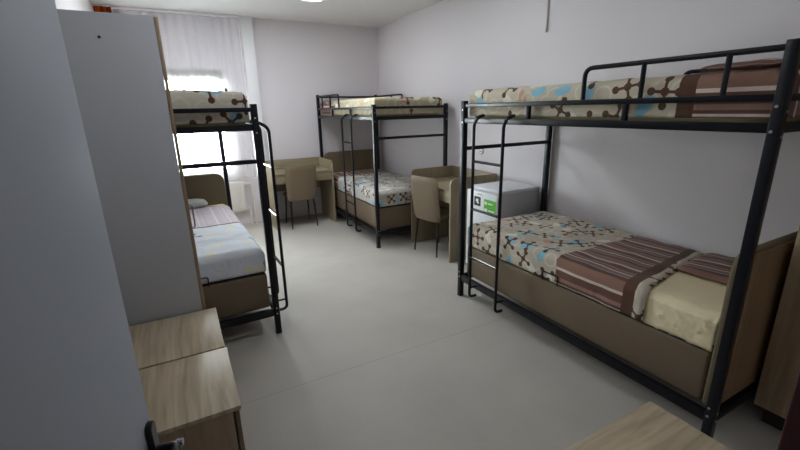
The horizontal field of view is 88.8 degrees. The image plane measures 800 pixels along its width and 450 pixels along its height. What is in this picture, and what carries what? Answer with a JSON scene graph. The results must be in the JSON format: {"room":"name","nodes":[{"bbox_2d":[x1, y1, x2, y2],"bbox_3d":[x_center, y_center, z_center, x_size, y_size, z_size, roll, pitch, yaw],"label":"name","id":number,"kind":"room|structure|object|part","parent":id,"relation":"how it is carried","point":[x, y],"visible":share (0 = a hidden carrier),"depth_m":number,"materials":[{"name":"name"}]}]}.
{"room":"dormitory room","nodes":[
{"label":"dormitory room","id":0,"kind":"room"},
{"bbox_2d":[55,0,92,10],"bbox_3d":[-2.141,-0.449,2.471,0.150,2.880,6.360,-10,18,-27],"label":"wall","id":1,"kind":"structure","parent":0,"point":[81,5],"depth_m":3.73,"materials":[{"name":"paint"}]},
{"bbox_2d":[92,6,381,223],"bbox_3d":[-2.073,-1.486,6.094,3.860,2.880,0.200,-10,18,-27],"label":"wall","id":2,"kind":"structure","parent":0,"point":[297,62],"depth_m":6.10,"materials":[{"name":"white paint"}]},
{"bbox_2d":[166,69,237,175],"bbox_3d":[-2.950,-1.373,5.592,1.210,1.434,0.148,-10,18,-27],"label":"window","id":3,"kind":"structure","parent":2,"relation":"in","point":[183,75],"depth_m":5.59,"materials":[{"name":"white paint"}]},
{"bbox_2d":[166,69,222,80],"bbox_3d":[-2.941,-1.980,5.376,1.130,0.149,0.020,-10,18,-27],"label":"roller shutter","id":4,"kind":"object","parent":3,"relation":"attached to","point":[183,74],"depth_m":5.47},
{"bbox_3d":[-2.926,-0.693,5.768,1.210,0.030,0.108,-10,18,-27],"label":"sill","id":5,"kind":"part","parent":3,"relation":"part of","materials":[{"name":"white paint"}]},
{"bbox_2d":[229,181,257,223],"bbox_3d":[-2.711,-0.258,5.885,1.207,0.660,0.066,-10,18,-27],"label":"radiator","id":6,"kind":"object","parent":2,"relation":"attached to","point":[237,189],"visible":0.3,"depth_m":6.01,"materials":[{"name":"metal"}]},
{"bbox_3d":[-2.770,-0.355,5.829,1.080,0.440,0.060,-10,18,-27],"label":"panel","id":7,"kind":"part","parent":6,"relation":"part of","materials":[{"name":"metal"}]},
{"bbox_2d":[89,0,442,27],"bbox_3d":[-0.715,-1.896,1.968,5.490,0.120,8.300,-10,18,-27],"label":"ceiling","id":8,"kind":"structure","parent":0,"point":[365,13],"depth_m":5.14,"materials":[{"name":"white paint"}]},
{"bbox_2d":[92,4,238,18],"bbox_3d":[-2.877,-2.677,5.133,1.610,0.027,0.070,-10,18,-27],"label":"track","id":9,"kind":"object","parent":8,"relation":"attached to","point":[111,6],"visible":0.87,"depth_m":5.10,"materials":[{"name":"white paint"}]},
{"bbox_2d":[93,6,111,12],"bbox_3d":[-3.428,-1.304,5.087,0.174,2.562,0.035,-10,18,-27],"label":"drape","id":10,"kind":"object","parent":9,"relation":"hanging from","point":[96,8],"visible":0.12,"depth_m":4.75,"materials":[{"name":"fabric"}]},
{"bbox_2d":[239,16,266,210],"bbox_3d":[-2.075,-1.445,5.950,0.155,2.880,0.060,-10,18,-27],"label":"curtain","id":11,"kind":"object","parent":9,"relation":"hanging from","point":[246,28],"depth_m":5.70,"materials":[{"name":"white curtain fabric"}]},
{"bbox_2d":[219,210,781,449],"bbox_3d":[-0.654,0.988,2.792,5.490,0.120,8.300,-10,18,-27],"label":"floor","id":12,"kind":"structure","parent":0,"point":[376,348],"depth_m":2.70,"materials":[{"name":"grey plastic"}]},
{"bbox_2d":[57,9,205,325],"bbox_3d":[-1.525,-0.020,2.326,0.634,2.110,0.312,-10,18,-27],"label":"wardrobe","id":13,"kind":"object","parent":12,"relation":"on","point":[117,64],"visible":0.57,"depth_m":2.14,"materials":[{"name":"grey laminate"}]},
{"bbox_3d":[-1.272,-0.091,2.450,0.018,2.047,0.304,-10,18,-27],"label":"door","id":14,"kind":"part","parent":13,"relation":"part of","materials":[{"name":"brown wood"}]},
{"bbox_3d":[-1.201,-0.049,2.366,0.020,0.138,0.008,-10,18,-27],"label":"handle","id":15,"kind":"part","parent":13,"relation":"part of","materials":[{"name":"silver metal"}]},
{"bbox_2d":[129,307,224,369],"bbox_3d":[-1.204,0.832,2.249,0.460,0.500,0.488,-10,18,-27],"label":"nightstand","id":16,"kind":"object","parent":12,"relation":"on","point":[162,341],"visible":0.32,"depth_m":2.16,"materials":[{"name":"brown wood"}]},
{"bbox_2d":[139,347,244,449],"bbox_3d":[-0.958,0.948,1.827,0.460,0.500,0.488,-10,18,-27],"label":"nightstand","id":17,"kind":"object","parent":12,"relation":"on","point":[195,398],"visible":0.82,"depth_m":1.69,"materials":[{"name":"brown wood"}]},
{"bbox_3d":[-0.773,0.803,1.891,0.018,0.200,0.472,-10,18,-27],"label":"drawer","id":18,"kind":"part","parent":17,"relation":"part of","materials":[{"name":"brown wood"}]},
{"bbox_2d":[169,88,287,333],"bbox_3d":[-1.826,-0.229,3.533,1.130,1.860,2.050,-10,18,-28],"label":"bunk bed","id":19,"kind":"object","parent":12,"relation":"on","point":[259,160],"visible":0.4,"depth_m":2.93,"materials":[{"name":"black metal"}]},
{"bbox_3d":[-1.391,-0.688,2.472,0.934,0.028,0.025,-10,18,-28],"label":"rail","id":20,"kind":"part","parent":19,"relation":"part of","materials":[{"name":"black metal"}]},
{"bbox_2d":[176,122,245,126],"bbox_3d":[-1.887,-0.911,3.311,0.898,0.214,1.910,-10,18,-28],"label":"mattress","id":21,"kind":"object","parent":19,"relation":"on","point":[214,124],"visible":0.1,"depth_m":2.64,"materials":[{"name":"beige fabric"}]},
{"bbox_2d":[166,90,249,124],"bbox_3d":[-1.887,-0.940,3.302,0.926,0.212,1.941,-10,18,-28],"label":"bedding","id":22,"kind":"object","parent":21,"relation":"on","point":[181,99],"visible":0.41,"depth_m":2.60,"materials":[{"name":"fabric"}]},
{"bbox_3d":[-1.388,-0.576,2.504,0.934,0.040,0.030,-10,18,-28],"label":"bunk rail","id":23,"kind":"part","parent":19,"relation":"part of","materials":[{"name":"black metal"}]},
{"bbox_2d":[180,173,269,318],"bbox_3d":[-1.868,0.091,3.607,0.926,0.794,1.972,-10,18,-28],"label":"frame","id":24,"kind":"object","parent":19,"relation":"on","point":[247,293],"visible":0.22,"depth_m":3.02,"materials":[{"name":"brown wood"}]},
{"bbox_3d":[-2.344,-0.127,4.404,0.920,0.794,0.053,-10,18,-28],"label":"headboard","id":25,"kind":"part","parent":24,"relation":"part of","materials":[{"name":"brown wood"}]},
{"bbox_3d":[-1.863,0.117,3.600,0.889,0.187,1.870,-10,18,-28],"label":"mattress","id":26,"kind":"object","parent":24,"relation":"on","visible":0},
{"bbox_2d":[188,199,207,208],"bbox_3d":[-2.228,-0.215,4.290,0.380,0.098,0.234,-10,18,-28],"label":"pillow","id":27,"kind":"object","parent":26,"relation":"on","point":[196,203],"visible":0.42,"depth_m":4.25,"materials":[{"name":"white fabric"}]},
{"bbox_2d":[189,205,265,283],"bbox_3d":[-1.820,0.122,3.525,0.923,0.194,1.742,-10,18,-28],"label":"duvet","id":28,"kind":"object","parent":26,"relation":"on","point":[225,249],"visible":0.48,"depth_m":3.02,"materials":[{"name":"fabric"}]},
{"bbox_3d":[-1.947,-0.530,4.574,0.042,1.848,0.042,-10,18,-28],"label":"post","id":29,"kind":"part","parent":19,"relation":"part of","materials":[{"name":"black metal"}]},
{"bbox_3d":[-1.361,0.732,2.877,0.934,0.055,0.030,-10,18,-28],"label":"rail","id":30,"kind":"part","parent":19,"relation":"part of","materials":[{"name":"black metal"}]},
{"bbox_3d":[-1.137,-0.095,3.345,0.153,1.501,0.024,-10,18,-28],"label":"ladder rail","id":31,"kind":"part","parent":19,"relation":"part of","materials":[{"name":"black metal"}]},
{"bbox_3d":[-0.952,0.009,2.922,0.042,1.678,0.042,-10,18,-28],"label":"post","id":32,"kind":"part","parent":19,"relation":"part of","materials":[{"name":"black metal"}]},
{"bbox_3d":[-0.988,-0.026,3.094,0.153,1.501,0.024,-10,18,-28],"label":"ladder rail","id":33,"kind":"part","parent":19,"relation":"part of","materials":[{"name":"black metal"}]},
{"bbox_3d":[-1.435,0.428,3.945,0.030,0.055,1.960,-10,18,-28],"label":"rail","id":34,"kind":"part","parent":19,"relation":"part of","materials":[{"name":"black metal"}]},
{"bbox_2d":[283,164,317,229],"bbox_3d":[-1.471,-0.442,5.983,0.436,0.911,0.465,-10,18,-27],"label":"desk chair","id":35,"kind":"object","parent":12,"relation":"on","point":[301,183],"visible":1,"depth_m":5.76,"materials":[{"name":"beige fabric"}]},
{"bbox_3d":[-1.708,-0.226,6.135,0.082,0.423,0.030,10,19,34],"label":"leg","id":36,"kind":"part","parent":35,"relation":"part of","materials":[{"name":"black metal"}]},
{"bbox_3d":[-1.547,-0.145,5.841,0.029,0.422,0.068,0,16,6],"label":"leg","id":37,"kind":"part","parent":35,"relation":"part of","materials":[{"name":"black metal"}]},
{"bbox_3d":[-1.482,-0.445,6.003,0.398,0.055,0.400,-10,18,-27],"label":"seat","id":38,"kind":"part","parent":35,"relation":"part of","materials":[{"name":"beige fabric"}]},
{"bbox_3d":[-1.392,-0.596,5.779,0.436,0.505,0.116,-10,18,-27],"label":"backrest","id":39,"kind":"part","parent":35,"relation":"part of","materials":[{"name":"beige fabric"}]},
{"bbox_3d":[-1.406,-0.277,6.290,0.030,0.423,0.082,-2,16,-2],"label":"leg","id":40,"kind":"part","parent":35,"relation":"part of","materials":[{"name":"black metal"}]},
{"bbox_3d":[-1.238,-0.197,6.000,0.068,0.422,0.029,7,18,27],"label":"leg","id":41,"kind":"part","parent":35,"relation":"part of","materials":[{"name":"black metal"}]},
{"bbox_2d":[265,157,336,230],"bbox_3d":[-1.507,-0.498,6.146,0.882,0.930,0.620,-10,18,-27],"label":"desk","id":42,"kind":"object","parent":12,"relation":"on","point":[324,167],"visible":0.51,"depth_m":6.18,"materials":[{"name":"laminate"}]},
{"bbox_3d":[-1.885,-0.434,5.951,0.022,0.930,0.620,-10,18,-27],"label":"panel","id":43,"kind":"part","parent":42,"relation":"part of","materials":[{"name":"laminate"}]},
{"bbox_3d":[-1.655,-0.784,6.338,0.837,0.480,0.020,-10,18,-27],"label":"panel","id":44,"kind":"part","parent":42,"relation":"part of","materials":[{"name":"laminate"}]},
{"bbox_3d":[-1.379,-0.671,5.840,0.829,0.115,0.020,-10,18,-27],"label":"drawer","id":45,"kind":"part","parent":42,"relation":"part of","materials":[{"name":"laminate"}]},
{"bbox_3d":[-1.129,-0.562,6.340,0.022,0.930,0.620,-10,18,-27],"label":"panel","id":46,"kind":"part","parent":42,"relation":"part of","materials":[{"name":"laminate"}]},
{"bbox_2d":[316,94,447,247],"bbox_3d":[-0.361,-0.912,5.816,1.095,1.860,2.050,-10,18,-27],"label":"bunk bed","id":47,"kind":"object","parent":12,"relation":"on","point":[375,135],"visible":0.72,"depth_m":5.05,"materials":[{"name":"black metal"}]},
{"bbox_3d":[-1.234,-1.083,6.458,0.042,1.848,0.042,-10,18,-27],"label":"post","id":48,"kind":"part","parent":47,"relation":"part of","materials":[{"name":"black metal"}]},
{"bbox_3d":[-1.031,-1.760,5.843,0.025,0.192,0.902,-10,18,-27],"label":"guard rail","id":49,"kind":"part","parent":47,"relation":"part of","materials":[{"name":"black metal"}]},
{"bbox_3d":[-0.772,-1.541,5.413,0.025,0.028,1.960,-10,18,-27],"label":"rail","id":50,"kind":"part","parent":47,"relation":"part of","materials":[{"name":"black metal"}]},
{"bbox_3d":[-0.770,-1.430,5.445,0.030,0.040,1.960,-10,18,-27],"label":"bunk rail","id":51,"kind":"part","parent":47,"relation":"part of","materials":[{"name":"black metal"}]},
{"bbox_3d":[-0.694,-0.706,5.450,0.118,1.501,0.024,-10,18,-27],"label":"ladder rail","id":52,"kind":"part","parent":47,"relation":"part of","materials":[{"name":"black metal"}]},
{"bbox_3d":[-0.825,-2.013,6.434,0.934,0.027,0.025,-10,18,-27],"label":"head guard rail","id":53,"kind":"part","parent":47,"relation":"part of","materials":[{"name":"black metal"}]},
{"bbox_3d":[-0.743,-0.122,5.818,0.030,0.055,1.960,-10,18,-27],"label":"rail","id":54,"kind":"part","parent":47,"relation":"part of","materials":[{"name":"black metal"}]},
{"bbox_3d":[-0.546,-0.634,5.187,0.118,1.501,0.024,-10,18,-27],"label":"ladder rail","id":55,"kind":"part","parent":47,"relation":"part of","materials":[{"name":"black metal"}]},
{"bbox_2d":[324,149,410,229],"bbox_3d":[-0.331,-0.605,5.929,0.926,0.794,1.972,-10,18,-27],"label":"frame","id":56,"kind":"object","parent":47,"relation":"on","point":[393,216],"visible":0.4,"depth_m":5.64,"materials":[{"name":"brown wood"}]},
{"bbox_3d":[-0.782,-0.827,6.739,0.920,0.794,0.053,-10,18,-27],"label":"headboard","id":57,"kind":"part","parent":56,"relation":"part of","materials":[{"name":"brown wood"}]},
{"bbox_3d":[-0.320,-0.579,5.924,0.889,0.187,1.870,-10,18,-27],"label":"mattress","id":58,"kind":"object","parent":56,"relation":"on","visible":0},
{"bbox_2d":[333,169,410,206],"bbox_3d":[-0.298,-0.583,5.882,0.925,0.195,1.822,-10,18,-27],"label":"duvet","id":59,"kind":"object","parent":58,"relation":"on","point":[394,189],"visible":0.68,"depth_m":5.44,"materials":[{"name":"multicoloured fabric"}]},
{"bbox_3d":[-0.280,-0.537,4.785,0.042,1.678,0.042,-10,18,-27],"label":"post","id":60,"kind":"part","parent":47,"relation":"part of","materials":[{"name":"black metal"}]},
{"bbox_3d":[-0.378,-1.227,6.900,0.042,1.848,0.042,-10,18,-27],"label":"post","id":61,"kind":"part","parent":47,"relation":"part of","materials":[{"name":"black metal"}]},
{"bbox_2d":[324,113,438,116],"bbox_3d":[-0.344,-1.607,5.635,0.898,0.214,1.910,-10,18,-27],"label":"mattress","id":62,"kind":"object","parent":47,"relation":"on","point":[434,113],"visible":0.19,"depth_m":4.87,"materials":[{"name":"beige fabric"}]},
{"bbox_2d":[321,97,441,114],"bbox_3d":[-0.344,-1.631,5.628,0.927,0.200,1.940,-10,18,-27],"label":"bedding","id":63,"kind":"object","parent":62,"relation":"on","point":[379,101],"visible":0.78,"depth_m":4.87,"materials":[{"name":"beige fabric"}]},
{"bbox_3d":[-0.175,-1.904,6.285,0.025,0.192,0.902,-10,18,-27],"label":"guard rail","id":64,"kind":"part","parent":47,"relation":"part of","materials":[{"name":"black metal"}]},
{"bbox_3d":[0.162,0.038,5.191,0.934,0.055,0.030,-10,18,-27],"label":"rail","id":65,"kind":"part","parent":47,"relation":"part of","materials":[{"name":"black metal"}]},
{"bbox_3d":[0.132,-1.381,4.786,0.934,0.028,0.025,-10,18,-27],"label":"rail","id":66,"kind":"part","parent":47,"relation":"part of","materials":[{"name":"black metal"}]},
{"bbox_3d":[0.134,-1.270,4.818,0.934,0.040,0.030,-10,18,-27],"label":"bunk rail","id":67,"kind":"part","parent":47,"relation":"part of","materials":[{"name":"black metal"}]},
{"bbox_3d":[0.576,-0.681,5.227,0.042,1.678,0.042,-10,18,-27],"label":"post","id":68,"kind":"part","parent":47,"relation":"part of","materials":[{"name":"black metal"}]},
{"bbox_2d":[411,175,448,257],"bbox_3d":[0.424,-0.137,4.776,0.465,0.911,0.436,-14,20,-38],"label":"desk chair","id":69,"kind":"object","parent":12,"relation":"on","point":[425,192],"visible":0.88,"depth_m":4.58,"materials":[{"name":"beige fabric"}]},
{"bbox_3d":[0.199,0.092,4.880,0.068,0.422,0.029,-3,16,-5],"label":"leg","id":70,"kind":"part","parent":69,"relation":"part of","materials":[{"name":"black metal"}]},
{"bbox_3d":[0.286,-0.299,4.614,0.116,0.505,0.436,-14,20,-38],"label":"backrest","id":71,"kind":"part","parent":69,"relation":"part of","materials":[{"name":"beige fabric"}]},
{"bbox_3d":[0.442,-0.140,4.791,0.400,0.055,0.398,-14,20,-38],"label":"seat","id":72,"kind":"part","parent":69,"relation":"part of","materials":[{"name":"beige fabric"}]},
{"bbox_3d":[0.421,0.161,4.622,0.064,0.422,0.043,-14,20,-38],"label":"leg","id":73,"kind":"part","parent":69,"relation":"part of","materials":[{"name":"black metal"}]},
{"bbox_2d":[411,165,496,262],"bbox_3d":[0.608,-0.173,4.852,0.620,0.930,0.842,-10,18,-27],"label":"desk","id":74,"kind":"object","parent":12,"relation":"on","point":[447,177],"visible":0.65,"depth_m":4.74,"materials":[{"name":"laminate"}]},
{"bbox_3d":[0.413,-0.269,5.200,0.620,0.930,0.022,-10,18,-27],"label":"panel","id":75,"kind":"part","parent":74,"relation":"part of","materials":[{"name":"laminate"}]},
{"bbox_3d":[0.357,-0.370,4.657,0.020,0.115,0.789,-10,18,-27],"label":"drawer","id":76,"kind":"part","parent":74,"relation":"part of","materials":[{"name":"laminate"}]},
{"bbox_3d":[0.804,-0.078,4.505,0.620,0.930,0.022,-10,18,-27],"label":"panel","id":77,"kind":"part","parent":74,"relation":"part of","materials":[{"name":"laminate"}]},
{"bbox_3d":[0.868,-0.434,4.926,0.020,0.480,0.797,-10,18,-27],"label":"panel","id":78,"kind":"part","parent":74,"relation":"part of","materials":[{"name":"laminate"}]},
{"bbox_2d":[466,180,539,262],"bbox_3d":[1.021,0.043,4.138,0.537,0.890,0.451,-10,18,-27],"label":"mini fridge","id":79,"kind":"object","parent":12,"relation":"on","point":[518,198],"visible":0.49,"depth_m":3.91,"materials":[{"name":"white metal"}]},
{"bbox_3d":[0.806,0.066,4.024,0.046,0.796,0.449,-10,18,-27],"label":"door","id":80,"kind":"part","parent":79,"relation":"part of","materials":[{"name":"white metal"}]},
{"bbox_2d":[457,38,799,437],"bbox_3d":[1.404,-0.093,2.819,1.095,1.860,2.050,-10,18,-27],"label":"bunk bed","id":81,"kind":"object","parent":12,"relation":"on","point":[777,126],"visible":0.78,"depth_m":1.98,"materials":[{"name":"black painted metal"}]},
{"bbox_3d":[0.532,-0.182,3.484,0.042,1.678,0.042,-10,18,-27],"label":"post","id":82,"kind":"part","parent":81,"relation":"part of","materials":[{"name":"black metal"}]},
{"bbox_3d":[0.611,-0.111,3.271,0.118,1.501,0.024,-10,18,-27],"label":"ladder rail","id":83,"kind":"part","parent":81,"relation":"part of","materials":[{"name":"black metal"}]},
{"bbox_3d":[0.764,-0.036,2.999,0.118,1.501,0.024,-10,18,-27],"label":"ladder rail","id":84,"kind":"part","parent":81,"relation":"part of","materials":[{"name":"black metal"}]},
{"bbox_3d":[1.388,-0.327,3.925,0.042,1.678,0.042,-10,18,-27],"label":"post","id":85,"kind":"part","parent":81,"relation":"part of","materials":[{"name":"black metal"}]},
{"bbox_3d":[1.022,0.697,2.821,0.030,0.055,1.960,-10,18,-27],"label":"rail","id":86,"kind":"part","parent":81,"relation":"part of","materials":[{"name":"black metal"}]},
{"bbox_3d":[0.995,-0.611,2.447,0.030,0.040,1.960,-10,18,-27],"label":"bunk rail","id":87,"kind":"part","parent":81,"relation":"part of","materials":[{"name":"black metal"}]},
{"bbox_3d":[0.992,-0.722,2.415,0.025,0.028,1.960,-10,18,-27],"label":"rail","id":88,"kind":"part","parent":81,"relation":"part of","materials":[{"name":"black metal"}]},
{"bbox_2d":[467,231,797,404],"bbox_3d":[1.444,0.219,2.915,0.926,0.794,1.972,-10,18,-27],"label":"frame","id":89,"kind":"object","parent":81,"relation":"on","point":[688,367],"visible":0.37,"depth_m":2.14,"materials":[{"name":"brown wood"}]},
{"bbox_2d":[663,293,718,344],"bbox_3d":[1.440,0.237,2.935,0.889,0.187,1.870,-10,18,-27],"label":"mattress","id":90,"kind":"object","parent":89,"relation":"on","point":[667,294],"visible":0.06,"depth_m":2.14,"materials":[{"name":"beige fabric"}]},
{"bbox_2d":[468,211,704,321],"bbox_3d":[1.356,0.183,3.081,0.933,0.203,1.563,-10,18,-27],"label":"duvet","id":91,"kind":"object","parent":90,"relation":"on","point":[617,269],"visible":0.9,"depth_m":2.78,"materials":[{"name":"fabric"}]},
{"bbox_2d":[643,270,726,351],"bbox_3d":[1.771,0.396,2.348,0.925,0.193,0.497,-10,18,-27],"label":"fitted sheet","id":92,"kind":"object","parent":90,"relation":"on","point":[692,314],"visible":0.37,"depth_m":2.11,"materials":[{"name":"beige fabric"}]},
{"bbox_2d":[675,253,735,283],"bbox_3d":[1.938,0.263,2.397,0.480,0.056,0.409,-12,19,-32],"label":"pillow","id":93,"kind":"object","parent":92,"relation":"on","point":[712,266],"visible":0.48,"depth_m":2.40,"materials":[{"name":"brown fabric"}]},
{"bbox_3d":[1.901,0.440,2.108,0.920,0.794,0.053,-10,18,-27],"label":"headboard","id":94,"kind":"part","parent":89,"relation":"part of","materials":[{"name":"brown wood"}]},
{"bbox_3d":[1.914,0.447,2.084,0.900,0.775,0.009,-10,18,-27],"label":"headboard","id":95,"kind":"part","parent":89,"relation":"part of","materials":[{"name":"brown wood"}]},
{"bbox_2d":[475,116,799,122],"bbox_3d":[1.421,-0.788,2.638,0.898,0.214,1.910,-10,18,-27],"label":"mattress","id":96,"kind":"object","parent":81,"relation":"on","point":[791,119],"visible":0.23,"depth_m":2.00,"materials":[{"name":"beige fabric"}]},
{"bbox_2d":[470,68,799,118],"bbox_3d":[1.419,-0.812,2.630,0.928,0.201,1.940,-10,18,-27],"label":"bedding","id":97,"kind":"object","parent":96,"relation":"on","point":[764,81],"visible":0.7,"depth_m":2.01,"materials":[{"name":"fabric"}]},
{"bbox_2d":[698,58,799,72],"bbox_3d":[1.839,-0.789,2.047,0.580,0.065,0.390,-10,18,-27],"label":"pillow","id":98,"kind":"object","parent":97,"relation":"on","point":[760,64],"visible":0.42,"depth_m":1.90,"materials":[{"name":"brown fabric"}]},
{"bbox_3d":[1.247,-0.691,1.932,0.025,0.192,0.902,-10,18,-27],"label":"guard rail","id":99,"kind":"part","parent":81,"relation":"part of","materials":[{"name":"black metal"}]},
{"bbox_3d":[2.103,-0.835,2.373,0.025,0.192,0.902,-10,18,-27],"label":"guard rail","id":100,"kind":"part","parent":81,"relation":"part of","materials":[{"name":"black metal"}]},
{"bbox_3d":[1.927,0.857,2.194,0.934,0.055,0.030,-10,18,-27],"label":"rail","id":101,"kind":"part","parent":81,"relation":"part of","materials":[{"name":"black metal"}]},
{"bbox_3d":[1.483,0.200,1.764,0.042,1.848,0.042,-10,18,-27],"label":"post","id":102,"kind":"part","parent":81,"relation":"part of","materials":[{"name":"black metal"}]},
{"bbox_3d":[1.899,-0.451,1.820,0.934,0.040,0.030,-10,18,-27],"label":"bunk rail","id":103,"kind":"part","parent":81,"relation":"part of","materials":[{"name":"black metal"}]},
{"bbox_3d":[1.897,-0.562,1.788,0.934,0.028,0.025,-10,18,-27],"label":"rail","id":104,"kind":"part","parent":81,"relation":"part of","materials":[{"name":"black metal"}]},
{"bbox_2d":[566,401,730,449],"bbox_3d":[0.909,1.036,1.378,0.488,0.500,0.500,-10,18,-27],"label":"nightstand","id":105,"kind":"object","parent":12,"relation":"on","point":[649,426],"visible":1,"depth_m":1.46,"materials":[{"name":"brown wood"}]},
{"bbox_2d":[754,226,799,430],"bbox_3d":[2.251,0.070,1.747,0.619,2.100,0.645,-10,18,-27],"label":"wardrobe","id":106,"kind":"object","parent":12,"relation":"on","point":[781,367],"visible":0.92,"depth_m":1.99,"materials":[{"name":"brown wood"}]},
{"bbox_2d":[377,0,799,256],"bbox_3d":[1.619,-0.842,3.568,0.150,2.880,8.300,-10,18,-27],"label":"wall","id":107,"kind":"structure","parent":0,"point":[693,190],"depth_m":3.32,"materials":[{"name":"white paint"}]},
{"bbox_2d":[545,0,548,31],"bbox_3d":[1.308,-2.026,3.594,0.018,0.605,0.018,11,20,38],"label":"cable conduit","id":108,"kind":"object","parent":107,"relation":"attached to","point":[546,28],"visible":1,"depth_m":3.64,"materials":[{"name":"white plastic"}]},
{"bbox_3d":[1.040,0.032,0.552,3.860,2.880,0.150,-10,18,-27],"label":"wall","id":109,"kind":"structure","parent":0,"visible":0},
{"bbox_2d":[0,0,183,449],"bbox_3d":[-0.358,0.525,0.440,0.097,2.030,0.860,-6,17,-17],"label":"door","id":110,"kind":"structure","parent":109,"relation":"in","point":[70,379],"depth_m":0.54,"materials":[{"name":"grey paint"}]},
{"bbox_3d":[-0.486,0.493,0.826,0.012,0.225,0.030,-6,17,-18],"label":"handle","id":111,"kind":"part","parent":110,"relation":"part of","materials":[{"name":"black metal"}]},
{"bbox_3d":[-0.444,0.460,0.770,0.046,0.024,0.130,-6,17,-17],"label":"lever","id":112,"kind":"part","parent":110,"relation":"part of","materials":[{"name":"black metal"}]},
{"bbox_2d":[777,371,799,449],"bbox_3d":[0.124,0.550,0.226,0.990,2.100,0.270,-10,18,-27],"label":"trim","id":113,"kind":"structure","parent":109,"relation":"attached to","point":[790,436],"depth_m":0.48,"materials":[{"name":"red paint"}]}
]}

